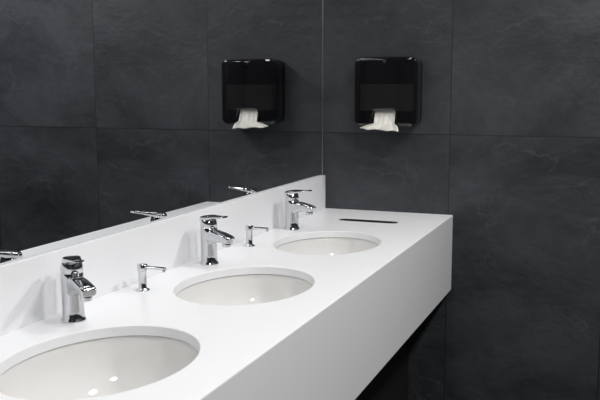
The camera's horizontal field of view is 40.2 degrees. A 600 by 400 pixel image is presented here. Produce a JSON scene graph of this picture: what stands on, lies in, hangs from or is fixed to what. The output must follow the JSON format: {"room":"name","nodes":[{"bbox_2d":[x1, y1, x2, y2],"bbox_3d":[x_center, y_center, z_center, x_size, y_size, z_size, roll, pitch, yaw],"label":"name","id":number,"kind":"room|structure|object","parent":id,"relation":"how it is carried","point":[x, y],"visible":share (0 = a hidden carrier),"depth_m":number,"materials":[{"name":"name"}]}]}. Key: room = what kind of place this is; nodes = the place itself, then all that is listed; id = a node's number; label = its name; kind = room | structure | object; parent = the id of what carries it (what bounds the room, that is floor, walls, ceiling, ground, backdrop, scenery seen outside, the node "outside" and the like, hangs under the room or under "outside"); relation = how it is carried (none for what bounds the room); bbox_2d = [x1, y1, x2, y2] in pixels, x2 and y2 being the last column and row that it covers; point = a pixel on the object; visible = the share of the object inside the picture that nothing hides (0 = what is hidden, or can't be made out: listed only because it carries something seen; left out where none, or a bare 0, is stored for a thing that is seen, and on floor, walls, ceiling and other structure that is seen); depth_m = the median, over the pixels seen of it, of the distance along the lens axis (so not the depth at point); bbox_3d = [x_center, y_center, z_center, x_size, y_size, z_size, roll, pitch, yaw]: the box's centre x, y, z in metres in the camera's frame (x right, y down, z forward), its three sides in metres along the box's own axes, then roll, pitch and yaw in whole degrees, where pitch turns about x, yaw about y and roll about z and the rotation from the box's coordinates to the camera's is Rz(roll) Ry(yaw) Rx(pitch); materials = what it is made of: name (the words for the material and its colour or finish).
{"room":"public restroom","nodes":[
{"label":"public restroom","id":0,"kind":"room"},
{"bbox_2d":[6,176,317,263],"bbox_3d":[-0.738,-0.200,1.495,0.094,2.700,4.300,3,8,21],"label":"wall","id":1,"kind":"structure","parent":0,"point":[317,176],"depth_m":2.13,"materials":[{"name":"stone"}]},
{"bbox_2d":[0,0,322,264],"bbox_3d":[-0.564,-0.558,1.756,0.006,1.358,3.597,3,8,21],"label":"wall mirror","id":2,"kind":"object","parent":1,"relation":"attached to","point":[116,116],"depth_m":2.18,"materials":[{"name":"mirror"}]},
{"bbox_2d":[0,175,325,335],"bbox_3d":[-0.404,0.135,2.231,0.014,0.142,2.780,3,8,21],"label":"backsplash","id":3,"kind":"structure","parent":1,"relation":"attached to","point":[30,287],"depth_m":2.12,"materials":[{"name":"white stone"}]},
{"bbox_2d":[323,0,599,399],"bbox_3d":[1.185,-0.412,3.090,2.500,2.700,0.100,3,8,21],"label":"wall","id":4,"kind":"structure","parent":0,"point":[505,143],"depth_m":3.26,"materials":[{"name":"black tile"}]},
{"bbox_2d":[322,0,323,174],"bbox_3d":[0.094,-0.780,3.417,0.008,1.358,0.003,3,8,21],"label":"trim","id":5,"kind":"structure","parent":4,"relation":"attached to","point":[323,0],"depth_m":3.48,"materials":[{"name":"metal"}]},
{"bbox_2d":[354,56,422,131],"bbox_3d":[0.351,-0.425,3.295,0.260,0.295,0.128,3,8,21],"label":"paper towel dispenser","id":6,"kind":"object","parent":4,"relation":"attached to","point":[388,90],"visible":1,"depth_m":3.25,"materials":[{"name":"black plastic"}]},
{"bbox_2d":[360,111,397,131],"bbox_3d":[0.318,-0.316,3.274,0.164,0.085,0.039,3,8,21],"label":"paper towel","id":7,"kind":"object","parent":6,"relation":"hanging from","point":[377,120],"depth_m":3.28,"materials":[{"name":"white paper"}]},
{"bbox_3d":[0.382,1.246,1.245,2.500,0.100,4.500,3,8,21],"label":"floor","id":8,"kind":"structure","parent":0,"visible":0},
{"bbox_3d":[-0.215,0.755,2.282,0.390,0.600,2.700,3,8,21],"label":"base cabinet","id":9,"kind":"object","parent":8,"relation":"on","visible":0},
{"bbox_2d":[0,208,452,399],"bbox_3d":[-0.149,0.372,2.162,0.562,0.310,2.780,3,8,21],"label":"countertop","id":10,"kind":"structure","parent":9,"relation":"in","point":[329,340],"depth_m":2.01,"materials":[{"name":"white stone"}]},
{"bbox_2d":[60,255,96,323],"bbox_3d":[-0.476,0.194,1.764,0.055,0.150,0.125,-6,9,-36],"label":"faucet","id":11,"kind":"object","parent":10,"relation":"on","point":[76,290],"visible":1,"depth_m":1.77,"materials":[{"name":"silver metal"}]},
{"bbox_2d":[0,335,198,399],"bbox_3d":[-0.374,0.404,1.562,0.404,0.169,0.504,3,8,21],"label":"washbasin","id":12,"kind":"object","parent":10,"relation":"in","point":[99,367],"depth_m":1.73,"materials":[{"name":"white ceramic"}]},
{"bbox_2d":[136,263,165,291],"bbox_3d":[-0.374,0.196,2.056,0.088,0.068,0.036,4,8,25],"label":"soap dispenser","id":13,"kind":"object","parent":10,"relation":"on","point":[142,268],"visible":1,"depth_m":2.06,"materials":[{"name":"silver metal"}]},
{"bbox_2d":[199,215,234,265],"bbox_3d":[-0.239,0.115,2.355,0.125,0.150,0.055,7,10,43],"label":"faucet","id":14,"kind":"object","parent":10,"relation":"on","point":[210,235],"visible":1,"depth_m":2.35,"materials":[{"name":"silver metal"}]},
{"bbox_2d":[176,274,312,305],"bbox_3d":[-0.141,0.325,2.152,0.404,0.169,0.504,3,8,21],"label":"washbasin","id":15,"kind":"object","parent":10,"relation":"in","point":[247,289],"depth_m":2.33,"materials":[{"name":"white ceramic"}]},
{"bbox_2d":[244,225,268,246],"bbox_3d":[-0.140,0.117,2.646,0.088,0.068,0.036,4,8,25],"label":"soap dispenser","id":16,"kind":"object","parent":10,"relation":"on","point":[249,228],"visible":1,"depth_m":2.65,"materials":[{"name":"silver metal"}]},
{"bbox_2d":[284,190,315,229],"bbox_3d":[0.000,0.035,2.954,0.125,0.150,0.055,5,9,35],"label":"faucet","id":17,"kind":"object","parent":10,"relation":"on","point":[293,206],"visible":1,"depth_m":2.95,"materials":[{"name":"silver metal"}]},
{"bbox_2d":[276,237,378,254],"bbox_3d":[0.093,0.247,2.743,0.404,0.169,0.504,3,8,21],"label":"washbasin","id":18,"kind":"object","parent":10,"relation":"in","point":[324,245],"depth_m":2.93,"materials":[{"name":"ceramic"}]}
]}

